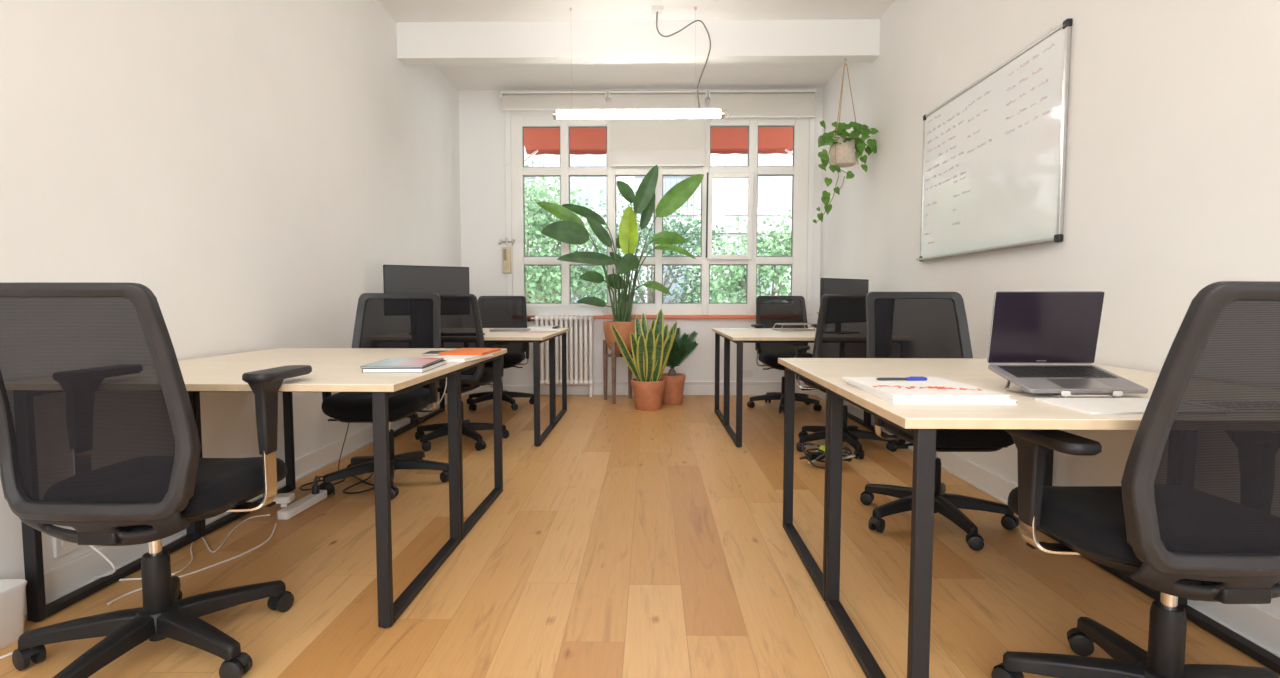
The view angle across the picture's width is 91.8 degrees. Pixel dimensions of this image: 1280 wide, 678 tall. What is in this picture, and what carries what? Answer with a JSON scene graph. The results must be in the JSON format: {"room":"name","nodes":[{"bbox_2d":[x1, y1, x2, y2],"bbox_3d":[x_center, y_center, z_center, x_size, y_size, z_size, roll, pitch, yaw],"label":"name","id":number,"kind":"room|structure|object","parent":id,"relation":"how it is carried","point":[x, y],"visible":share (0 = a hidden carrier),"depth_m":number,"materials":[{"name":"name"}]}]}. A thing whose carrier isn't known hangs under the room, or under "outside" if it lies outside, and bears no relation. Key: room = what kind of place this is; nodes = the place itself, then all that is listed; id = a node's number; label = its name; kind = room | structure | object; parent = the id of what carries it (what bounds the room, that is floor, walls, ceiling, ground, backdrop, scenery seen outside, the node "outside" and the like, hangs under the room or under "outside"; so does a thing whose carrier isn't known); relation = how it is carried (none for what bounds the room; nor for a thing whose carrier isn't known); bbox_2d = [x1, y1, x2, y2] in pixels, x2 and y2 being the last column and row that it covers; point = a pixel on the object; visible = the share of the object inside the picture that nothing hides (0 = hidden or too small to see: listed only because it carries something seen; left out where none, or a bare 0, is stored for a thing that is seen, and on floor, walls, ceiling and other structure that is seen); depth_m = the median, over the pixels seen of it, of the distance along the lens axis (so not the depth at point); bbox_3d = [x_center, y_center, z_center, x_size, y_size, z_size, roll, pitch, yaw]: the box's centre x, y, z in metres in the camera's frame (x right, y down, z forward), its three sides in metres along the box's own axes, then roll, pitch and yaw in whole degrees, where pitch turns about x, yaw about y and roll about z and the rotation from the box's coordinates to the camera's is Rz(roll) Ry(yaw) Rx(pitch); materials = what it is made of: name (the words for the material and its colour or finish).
{"room":"open-plan office","nodes":[
{"label":"open-plan office","id":0,"kind":"room"},
{"bbox_2d":[0,0,461,579],"bbox_3d":[-2.083,-0.671,1.946,0.280,3.215,9.100,0,4,1],"label":"wall","id":1,"kind":"structure","parent":0,"point":[258,167],"depth_m":2.88,"materials":[{"name":"paint"}]},
{"bbox_2d":[52,528,85,557],"bbox_3d":[-1.934,0.683,2.128,0.014,0.080,0.160,0,4,1],"label":"wall socket","id":2,"kind":"object","parent":1,"relation":"attached to","point":[60,547],"visible":0.27,"depth_m":2.07,"materials":[{"name":"white plastic"}]},
{"bbox_2d":[24,393,465,620],"bbox_3d":[-1.931,0.816,2.037,0.025,0.115,9.100,0,4,1],"label":"baseboard","id":3,"kind":"structure","parent":1,"relation":"attached to","point":[72,575],"depth_m":2.33,"materials":[{"name":"white paint"}]},
{"bbox_2d":[396,19,879,64],"bbox_3d":[-0.024,-2.328,4.864,3.740,0.275,0.140,0,4,1],"label":"beam","id":4,"kind":"structure","parent":1,"relation":"attached to","point":[777,40],"depth_m":4.80,"materials":[{"name":"paint"}]},
{"bbox_2d":[813,59,878,222],"bbox_3d":[1.618,-1.547,4.857,0.529,1.282,0.327,0,4,1],"label":"plant","id":5,"kind":"object","parent":4,"relation":"hanging from","point":[845,151],"visible":0.99,"depth_m":4.80,"materials":[{"name":"green plant"}]},
{"bbox_2d":[603,321,634,353],"bbox_3d":[-0.177,-0.017,6.115,0.376,0.315,0.376,0,4,1],"label":"pot","id":6,"kind":"object","parent":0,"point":[624,328],"depth_m":5.97,"materials":[{"name":"orange ceramic"}]},
{"bbox_2d":[376,0,894,89],"bbox_3d":[-0.073,-2.373,1.806,4.300,0.200,9.660,0,4,1],"label":"ceiling","id":7,"kind":"structure","parent":0,"point":[808,74],"depth_m":4.75,"materials":[{"name":"paint"}]},
{"bbox_2d":[553,5,729,119],"bbox_3d":[0.011,-2.044,4.601,1.320,0.808,0.070,0,4,1],"label":"lamp","id":8,"kind":"object","parent":7,"relation":"hanging from","point":[708,112],"visible":1,"depth_m":4.60,"materials":[{"name":"white"}]},
{"bbox_2d":[0,395,1279,677],"bbox_3d":[-0.074,0.906,1.997,3.840,0.060,9.170,0,4,1],"label":"floor","id":9,"kind":"structure","parent":0,"point":[630,542],"depth_m":2.24,"materials":[{"name":"brown wood"}]},
{"bbox_2d":[0,652,12,658],"bbox_3d":[-1.789,0.889,1.722,0.012,0.007,0.100,2,4,29],"label":"cable","id":10,"kind":"object","parent":9,"relation":"on","point":[8,654],"visible":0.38,"depth_m":1.74,"materials":[{"name":"white plastic"}]},
{"bbox_2d":[0,579,26,649],"bbox_3d":[-1.878,0.810,1.745,0.108,0.165,0.247,0,4,1],"label":"bin","id":11,"kind":"object","parent":9,"relation":"on","point":[12,591],"visible":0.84,"depth_m":1.81,"materials":[{"name":"plastic"}]},
{"bbox_2d":[88,545,174,580],"bbox_3d":[-1.822,0.774,2.187,0.280,0.185,0.086,-1,4,-10],"label":"cable","id":12,"kind":"object","parent":9,"relation":"on","point":[91,546],"visible":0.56,"depth_m":2.15,"materials":[{"name":"white plastic"}]},
{"bbox_2d":[0,282,311,677],"bbox_3d":[-1.370,0.373,1.720,0.674,1.040,0.645,0,4,2],"label":"office chair","id":13,"kind":"object","parent":9,"relation":"on","point":[99,437],"visible":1,"depth_m":1.54,"materials":[{"name":"black fabric"}]},
{"bbox_2d":[107,523,276,604],"bbox_3d":[-1.627,0.847,2.388,0.127,0.007,0.741,1,4,10],"label":"cable","id":14,"kind":"object","parent":9,"relation":"on","point":[268,539],"visible":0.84,"depth_m":2.32,"materials":[{"name":"white plastic"}]},
{"bbox_2d":[174,514,269,573],"bbox_3d":[-1.784,0.837,2.563,0.183,0.006,0.624,0,4,-4],"label":"cable","id":15,"kind":"object","parent":9,"relation":"on","point":[269,514],"visible":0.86,"depth_m":2.52,"materials":[{"name":"white plastic"}]},
{"bbox_2d":[21,361,465,627],"bbox_3d":[-1.319,0.487,2.218,1.202,0.750,0.683,0,4,2],"label":"desk","id":16,"kind":"object","parent":9,"relation":"on","point":[198,376],"visible":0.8,"depth_m":1.99,"materials":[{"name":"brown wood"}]},
{"bbox_2d":[362,360,446,372],"bbox_3d":[-0.856,0.099,2.280,0.206,0.015,0.300,0,4,-2],"label":"book","id":17,"kind":"object","parent":16,"relation":"on","point":[442,362],"visible":0.55,"depth_m":2.13,"materials":[{"name":"white paper"}]},
{"bbox_2d":[360,358,443,367],"bbox_3d":[-0.869,0.087,2.294,0.211,0.006,0.300,0,4,-4],"label":"booklet","id":18,"kind":"object","parent":17,"relation":"on","point":[390,362],"visible":1,"depth_m":2.23,"materials":[{"name":"white paper"}]},
{"bbox_2d":[277,490,326,519],"bbox_3d":[-1.618,0.793,2.982,0.055,0.039,0.330,0,4,3],"label":"power strip","id":19,"kind":"object","parent":9,"relation":"on","point":[304,503],"visible":0.94,"depth_m":2.93,"materials":[{"name":"white plastic"}]},
{"bbox_2d":[273,493,294,506],"bbox_3d":[-1.655,0.751,2.880,0.075,0.053,0.075,-1,4,-11],"label":"power adapter","id":20,"kind":"object","parent":19,"relation":"attached to","point":[282,499],"visible":0.84,"depth_m":2.86,"materials":[{"name":"white plastic"}]},
{"bbox_2d":[312,476,319,493],"bbox_3d":[-1.639,0.725,3.154,0.039,0.075,0.198,-1,4,-21],"label":"plug","id":21,"kind":"object","parent":19,"relation":"in","point":[315,488],"visible":1,"depth_m":3.07,"materials":[{"name":"black plastic"}]},
{"bbox_2d":[299,472,374,494],"bbox_3d":[-1.623,0.775,3.332,0.369,0.034,0.380,-2,4,-26],"label":"cable","id":22,"kind":"object","parent":9,"relation":"on","point":[361,480],"visible":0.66,"depth_m":3.31,"materials":[{"name":"black plastic"}]},
{"bbox_2d":[180,348,506,539],"bbox_3d":[-1.298,0.444,2.902,1.202,0.750,0.683,0,4,2],"label":"desk","id":23,"kind":"object","parent":9,"relation":"on","point":[277,354],"visible":0.63,"depth_m":2.96,"materials":[{"name":"brown wood"}]},
{"bbox_2d":[423,351,444,354],"bbox_3d":[-0.939,0.065,2.885,0.101,0.008,0.160,0,4,-5],"label":"notebook","id":24,"kind":"object","parent":23,"relation":"on","point":[429,352],"visible":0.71,"depth_m":2.81,"materials":[{"name":"white paper"}]},
{"bbox_2d":[434,353,492,361],"bbox_3d":[-0.758,0.076,2.663,0.151,0.013,0.300,1,4,9],"label":"book","id":25,"kind":"object","parent":23,"relation":"on","point":[449,358],"visible":0.57,"depth_m":2.56,"materials":[{"name":"white paper"}]},
{"bbox_2d":[439,348,500,354],"bbox_3d":[-0.759,0.056,2.797,0.191,0.010,0.270,0,4,5],"label":"book","id":26,"kind":"object","parent":25,"relation":"on","point":[461,351],"visible":1,"depth_m":2.73,"materials":[{"name":"orange paper"}]},
{"bbox_2d":[338,423,348,469],"bbox_3d":[-1.583,0.432,3.366,0.248,0.707,0.061,3,4,36],"label":"cable","id":27,"kind":"object","parent":9,"relation":"on","point":[348,423],"visible":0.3,"depth_m":3.38,"materials":[{"name":"black plastic"}]},
{"bbox_2d":[319,293,448,499],"bbox_3d":[-1.365,0.268,3.381,0.677,1.040,0.636,0,4,-2],"label":"office chair","id":28,"kind":"object","parent":9,"relation":"on","point":[382,320],"visible":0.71,"depth_m":3.54,"materials":[{"name":"black fabric"}]},
{"bbox_2d":[415,294,509,451],"bbox_3d":[-1.288,0.207,4.359,0.668,1.040,0.632,0,4,5],"label":"office chair","id":29,"kind":"object","parent":9,"relation":"on","point":[460,318],"visible":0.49,"depth_m":4.13,"materials":[{"name":"grey plastic"}]},
{"bbox_2d":[425,377,446,409],"bbox_3d":[-1.279,0.257,3.914,0.162,0.406,0.061,1,4,12],"label":"cable","id":30,"kind":"object","parent":29,"relation":"hanging from","point":[446,377],"visible":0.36,"depth_m":3.88,"materials":[{"name":"white plastic"}]},
{"bbox_2d":[394,332,557,446],"bbox_3d":[-1.248,0.340,4.553,1.202,0.750,0.678,0,4,1],"label":"desk","id":31,"kind":"object","parent":9,"relation":"on","point":[536,339],"visible":0.57,"depth_m":4.34,"materials":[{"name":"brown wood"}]},
{"bbox_2d":[383,265,469,293],"bbox_3d":[-1.549,-0.282,4.512,0.600,0.495,0.190,-2,4,-32],"label":"monitor","id":32,"kind":"object","parent":31,"relation":"on","point":[396,278],"visible":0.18,"depth_m":4.46,"materials":[{"name":"black plastic"}]},
{"bbox_2d":[518,331,555,332],"bbox_3d":[-0.793,-0.056,4.840,0.211,0.003,0.290,1,4,13],"label":"leaflet","id":33,"kind":"object","parent":31,"relation":"on","point":[526,331],"visible":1,"depth_m":4.76,"materials":[{"name":"white paper"}]},
{"bbox_2d":[416,328,569,425],"bbox_3d":[-1.235,0.297,5.232,1.202,0.750,0.678,0,4,1],"label":"desk","id":34,"kind":"object","parent":9,"relation":"on","point":[562,331],"visible":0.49,"depth_m":5.52,"materials":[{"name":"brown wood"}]},
{"bbox_2d":[490,328,530,331],"bbox_3d":[-1.040,-0.072,4.983,0.300,0.016,0.210,0,4,-3],"label":"closed laptop","id":35,"kind":"object","parent":34,"relation":"on","point":[494,329],"visible":0.96,"depth_m":4.90,"materials":[{"name":"grey metal"}]},
{"bbox_2d":[528,326,557,328],"bbox_3d":[-0.843,-0.099,5.379,0.221,0.022,0.200,0,4,5],"label":"book","id":36,"kind":"object","parent":34,"relation":"on","point":[531,327],"visible":0.86,"depth_m":5.29,"materials":[{"name":"white paper"}]},
{"bbox_2d":[529,329,559,330],"bbox_3d":[-0.788,-0.075,5.119,0.251,0.006,0.240,-1,4,-9],"label":"magazine","id":37,"kind":"object","parent":34,"relation":"on","point":[531,329],"visible":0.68,"depth_m":5.02,"materials":[{"name":"white paper"}]},
{"bbox_2d":[467,296,533,410],"bbox_3d":[-1.325,0.113,5.851,0.674,1.040,0.645,0,4,-3],"label":"office chair","id":38,"kind":"object","parent":9,"relation":"on","point":[495,311],"visible":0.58,"depth_m":6.02,"materials":[{"name":"black fabric"}]},
{"bbox_2d":[527,316,593,396],"bbox_3d":[-0.830,0.178,6.413,0.700,0.839,0.150,0,4,1],"label":"radiator","id":39,"kind":"object","parent":9,"relation":"on","point":[577,337],"visible":0.85,"depth_m":6.36,"materials":[{"name":"metal"}]},
{"bbox_2d":[526,305,603,315],"bbox_3d":[-0.826,-0.296,6.453,0.900,0.105,0.014,0,4,1],"label":"shelf","id":40,"kind":"object","parent":39,"relation":"on","point":[532,310],"visible":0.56,"depth_m":6.45,"materials":[{"name":"white paint"}]},
{"bbox_2d":[603,340,632,403],"bbox_3d":[-0.177,0.315,6.136,0.313,0.600,0.313,-1,4,-21],"label":"plant stand","id":41,"kind":"object","parent":9,"relation":"on","point":[613,355],"visible":0.59,"depth_m":6.18,"materials":[{"name":"brown wood"}]},
{"bbox_2d":[536,165,703,353],"bbox_3d":[-0.198,-0.778,6.032,1.612,1.843,0.490,0,4,1],"label":"potted plant","id":42,"kind":"object","parent":41,"relation":"on","point":[572,230],"visible":0.95,"depth_m":5.99,"materials":[{"name":"green plant"}]},
{"bbox_2d":[612,309,676,410],"bbox_3d":[0.042,0.182,5.678,0.595,0.923,0.330,0,4,1],"label":"snake plant","id":43,"kind":"object","parent":9,"relation":"on","point":[651,348],"visible":1,"depth_m":5.59,"materials":[{"name":"green plant"}]},
{"bbox_2d":[661,328,697,404],"bbox_3d":[0.321,0.255,5.979,0.482,0.740,0.310,0,4,1],"label":"sago palm","id":44,"kind":"object","parent":9,"relation":"on","point":[674,385],"visible":0.73,"depth_m":5.93,"materials":[{"name":"plant"}]},
{"bbox_2d":[661,373,685,404],"bbox_3d":[0.311,0.483,6.018,0.262,0.280,0.262,0,4,1],"label":"pot","id":45,"kind":"object","parent":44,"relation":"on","point":[674,385],"depth_m":5.92,"materials":[{"name":"ceramic"}]},
{"bbox_2d":[747,296,821,413],"bbox_3d":[1.332,0.120,5.727,0.670,1.040,0.647,0,4,0],"label":"office chair","id":46,"kind":"object","parent":9,"relation":"on","point":[770,310],"visible":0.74,"depth_m":5.92,"materials":[{"name":"black fabric"}]},
{"bbox_2d":[712,328,864,426],"bbox_3d":[1.236,0.300,5.193,1.202,0.750,0.678,0,4,1],"label":"desk","id":47,"kind":"object","parent":9,"relation":"on","point":[717,331],"visible":0.33,"depth_m":5.45,"materials":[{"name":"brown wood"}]},
{"bbox_2d":[719,328,751,329],"bbox_3d":[0.815,-0.087,5.322,0.211,0.004,0.250,-1,4,-11],"label":"paper stack","id":48,"kind":"object","parent":47,"relation":"on","point":[719,328],"visible":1,"depth_m":5.30,"materials":[{"name":"white paper"}]},
{"bbox_2d":[772,323,815,330],"bbox_3d":[1.252,-0.099,5.054,0.310,0.056,0.230,0,4,-7],"label":"desk tray","id":49,"kind":"object","parent":47,"relation":"on","point":[782,324],"visible":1,"depth_m":5.04,"materials":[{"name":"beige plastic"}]},
{"bbox_2d":[721,332,904,446],"bbox_3d":[1.229,0.342,4.514,1.202,0.750,0.678,0,4,1],"label":"desk","id":50,"kind":"object","parent":9,"relation":"on","point":[739,338],"visible":0.55,"depth_m":4.31,"materials":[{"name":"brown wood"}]},
{"bbox_2d":[820,278,868,301],"bbox_3d":[1.512,-0.247,4.654,0.570,0.408,0.190,-3,5,-37],"label":"monitor","id":51,"kind":"object","parent":50,"relation":"on","point":[827,285],"visible":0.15,"depth_m":4.58,"materials":[{"name":"black plastic"}]},
{"bbox_2d":[799,443,855,468],"bbox_3d":[1.128,0.685,3.753,0.310,0.129,0.290,0,4,1],"label":"cable bundle","id":52,"kind":"object","parent":9,"relation":"on","point":[817,456],"visible":0.56,"depth_m":3.70,"materials":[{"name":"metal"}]},
{"bbox_2d":[790,294,896,459],"bbox_3d":[1.367,0.219,4.161,0.674,1.040,0.645,0,4,-1],"label":"office chair","id":53,"kind":"object","parent":9,"relation":"on","point":[841,322],"visible":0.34,"depth_m":3.96,"materials":[{"name":"grey plastic"}]},
{"bbox_2d":[860,292,1018,550],"bbox_3d":[1.326,0.308,2.748,0.687,1.040,0.644,0,4,0],"label":"office chair","id":54,"kind":"object","parent":9,"relation":"on","point":[898,324],"visible":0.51,"depth_m":2.95,"materials":[{"name":"black fabric"}]},
{"bbox_2d":[778,358,1160,600],"bbox_3d":[1.189,0.478,2.349,1.202,0.750,0.688,0,4,2],"label":"desk","id":55,"kind":"object","parent":9,"relation":"on","point":[812,370],"visible":0.37,"depth_m":2.33,"materials":[{"name":"brown wood"}]},
{"bbox_2d":[820,378,1279,677],"bbox_3d":[1.171,0.522,1.661,1.202,0.750,0.688,0,4,2],"label":"desk","id":56,"kind":"object","parent":9,"relation":"on","point":[920,421],"visible":0.59,"depth_m":1.39,"materials":[{"name":"brown wood"}]},
{"bbox_2d":[847,381,1017,404],"bbox_3d":[0.763,0.140,1.675,0.293,0.010,0.375,0,4,2],"label":"magazine","id":57,"kind":"object","parent":56,"relation":"on","point":[1010,401],"visible":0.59,"depth_m":1.49,"materials":[{"name":"white paper"}]},
{"bbox_2d":[843,377,1010,398],"bbox_3d":[0.757,0.129,1.689,0.286,0.009,0.365,0,4,-1],"label":"magazine","id":58,"kind":"object","parent":57,"relation":"on","point":[933,387],"visible":1,"depth_m":1.61,"materials":[{"name":"white paper"}]},
{"bbox_2d":[876,377,926,380],"bbox_3d":[0.753,0.114,1.784,0.146,0.011,0.011,0,4,-1],"label":"pen","id":59,"kind":"object","parent":58,"relation":"on","point":[906,378],"visible":1,"depth_m":1.78,"materials":[{"name":"blue plastic"}]},
{"bbox_2d":[873,385,982,390],"bbox_3d":[0.755,0.128,1.642,0.266,0.001,0.071,1,4,12],"label":"print","id":60,"kind":"object","parent":58,"relation":"on","point":[875,387],"depth_m":1.62},
{"bbox_2d":[1005,381,1122,397],"bbox_3d":[1.149,0.119,1.672,0.287,0.048,0.206,0,4,1],"label":"laptop stand","id":61,"kind":"object","parent":56,"relation":"on","point":[1115,394],"visible":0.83,"depth_m":1.58,"materials":[{"name":"metal"}]},
{"bbox_2d":[987,291,1147,393],"bbox_3d":[1.149,0.001,1.676,0.304,0.264,0.210,0,4,1],"label":"laptop","id":62,"kind":"object","parent":61,"relation":"on","point":[1033,334],"visible":1,"depth_m":1.75,"materials":[{"name":"grey metal"}]},
{"bbox_2d":[1035,398,1149,414],"bbox_3d":[1.135,0.156,1.450,0.301,0.006,0.190,0,4,0],"label":"paper pad","id":63,"kind":"object","parent":56,"relation":"on","point":[1092,406],"visible":0.68,"depth_m":1.45,"materials":[{"name":"white paper"}]},
{"bbox_2d":[991,281,1279,677],"bbox_3d":[1.243,0.394,1.437,0.668,1.033,0.666,0,4,-1],"label":"office chair","id":64,"kind":"object","parent":9,"relation":"on","point":[1194,513],"visible":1,"depth_m":1.23,"materials":[{"name":"black fabric"}]},
{"bbox_2d":[458,88,822,385],"bbox_3d":[0.002,-0.963,6.593,4.300,3.215,0.280,0,4,1],"label":"wall","id":65,"kind":"structure","parent":0,"point":[481,115],"depth_m":6.47,"materials":[{"name":"paint"}]},
{"bbox_2d":[499,111,514,272],"bbox_3d":[-1.385,-1.535,6.409,0.158,1.700,0.063,0,4,1],"label":"strap","id":66,"kind":"object","parent":65,"relation":"attached to","point":[506,251],"visible":0.94,"depth_m":6.43,"materials":[{"name":"beige"}]},
{"bbox_2d":[500,90,606,110],"bbox_3d":[-0.872,-2.409,6.309,1.072,0.193,0.125,0,4,1],"label":"roller blind","id":67,"kind":"object","parent":65,"relation":"attached to","point":[511,100],"visible":0.91,"depth_m":6.26,"materials":[{"name":"white fabric"}]},
{"bbox_2d":[465,385,816,394],"bbox_3d":[0.000,0.540,6.540,3.710,0.100,0.016,0,4,1],"label":"baseboard","id":68,"kind":"structure","parent":65,"relation":"attached to","point":[571,389],"depth_m":6.54,"materials":[{"name":"white paint"}]},
{"bbox_2d":[527,315,755,318],"bbox_3d":[0.195,-0.231,6.473,3.060,0.038,0.045,0,4,1],"label":"trim","id":69,"kind":"structure","parent":65,"relation":"attached to","point":[604,316],"depth_m":6.45,"materials":[{"name":"orange paint"}]},
{"bbox_2d":[524,127,792,161],"bbox_3d":[0.230,-2.258,7.333,3.440,0.753,1.377,0,4,1],"label":"awning","id":70,"kind":"object","parent":65,"relation":"attached to","point":[724,140],"visible":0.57,"depth_m":7.72,"materials":[{"name":"red fabric"}]},
{"bbox_2d":[511,115,808,314],"bbox_3d":[0.199,-1.277,6.402,3.070,2.055,0.206,0,4,1],"label":"window","id":71,"kind":"structure","parent":65,"relation":"in","point":[799,170],"depth_m":6.42,"materials":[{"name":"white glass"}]},
{"bbox_2d":[609,90,706,166],"bbox_3d":[0.179,-2.129,6.309,0.985,0.753,0.125,0,4,1],"label":"roller blind","id":72,"kind":"object","parent":71,"relation":"attached to","point":[667,141],"visible":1,"depth_m":6.26,"materials":[{"name":"white fabric"}]},
{"bbox_2d":[505,111,814,314],"bbox_3d":[0.200,-1.338,6.419,3.180,2.175,0.014,0,4,1],"label":"trim","id":73,"kind":"structure","parent":65,"relation":"attached to","point":[507,113],"depth_m":6.41,"materials":[{"name":"white paint"}]},
{"bbox_2d":[595,381,803,382],"bbox_3d":[0.695,0.450,6.508,2.342,0.021,0.046,0,4,1],"label":"pipe","id":74,"kind":"object","parent":65,"relation":"attached to","point":[595,381],"visible":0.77,"depth_m":6.49,"materials":[{"name":"metal"}]},
{"bbox_2d":[743,369,752,376],"bbox_3d":[1.105,0.357,6.511,0.160,0.080,0.014,0,4,1],"label":"wall socket","id":75,"kind":"object","parent":65,"relation":"attached to","point":[746,372],"visible":0.61,"depth_m":6.50,"materials":[{"name":"white plastic"}]},
{"bbox_2d":[708,89,816,117],"bbox_3d":[1.231,-2.367,6.277,1.079,0.273,0.125,0,4,1],"label":"roller blind","id":76,"kind":"object","parent":65,"relation":"attached to","point":[740,103],"visible":0.89,"depth_m":6.23,"materials":[{"name":"white fabric"}]},
{"bbox_2d":[819,0,1279,616],"bbox_3d":[1.936,-0.667,1.881,0.280,3.215,9.100,0,4,1],"label":"wall","id":77,"kind":"structure","parent":0,"point":[1172,175],"depth_m":2.39,"materials":[{"name":"paint"}]},
{"bbox_2d":[916,18,1072,261],"bbox_3d":[1.792,-0.932,3.304,0.058,0.950,1.378,0,4,1],"label":"whiteboard","id":78,"kind":"object","parent":77,"relation":"attached to","point":[994,157],"visible":1,"depth_m":3.07,"materials":[{"name":"ceramic"}]},
{"bbox_2d":[916,239,1053,259],"bbox_3d":[1.781,-0.470,3.334,0.037,0.011,1.310,0,4,1],"label":"tray","id":79,"kind":"object","parent":78,"relation":"on","point":[1022,242],"depth_m":3.20,"materials":[{"name":"metal"}]},
{"bbox_2d":[816,390,1279,657],"bbox_3d":[1.784,0.820,1.977,0.025,0.115,9.100,0,4,1],"label":"baseboard","id":80,"kind":"structure","parent":77,"relation":"attached to","point":[1254,623],"depth_m":1.94,"materials":[{"name":"white paint"}]},
{"label":"outside","id":81,"kind":"structure","parent":0,"visible":0},
{"bbox_3d":[0.380,3.761,23.830,60.000,0.100,32.900,0,4,1],"label":"ground","id":82,"kind":"structure","parent":81,"visible":0},
{"bbox_2d":[524,155,647,302],"bbox_3d":[-1.980,0.499,11.160,3.947,8.011,3.727,2,4,29],"label":"street tree","id":83,"kind":"object","parent":82,"relation":"on","point":[538,281],"visible":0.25,"depth_m":10.34,"materials":[{"name":"green plant"}]},
{"bbox_2d":[571,176,743,302],"bbox_3d":[0.226,0.234,14.588,4.909,8.110,3.584,0,4,1],"label":"street tree","id":84,"kind":"object","parent":82,"relation":"on","point":[650,292],"visible":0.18,"depth_m":14.00,"materials":[{"name":"green plant"}]},
{"bbox_2d":[524,146,792,302],"bbox_3d":[0.309,-5.995,18.848,44.000,20.000,1.620,0,4,1],"label":"apartment building","id":85,"kind":"structure","parent":82,"relation":"on","point":[729,194],"depth_m":18.63,"materials":[{"name":"stone"}]},
{"bbox_2d":[674,199,791,302],"bbox_3d":[2.219,1.094,11.080,4.057,6.835,3.919,0,4,7],"label":"street tree","id":86,"kind":"object","parent":82,"relation":"on","point":[736,272],"visible":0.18,"depth_m":10.24,"materials":[{"name":"green plant"}]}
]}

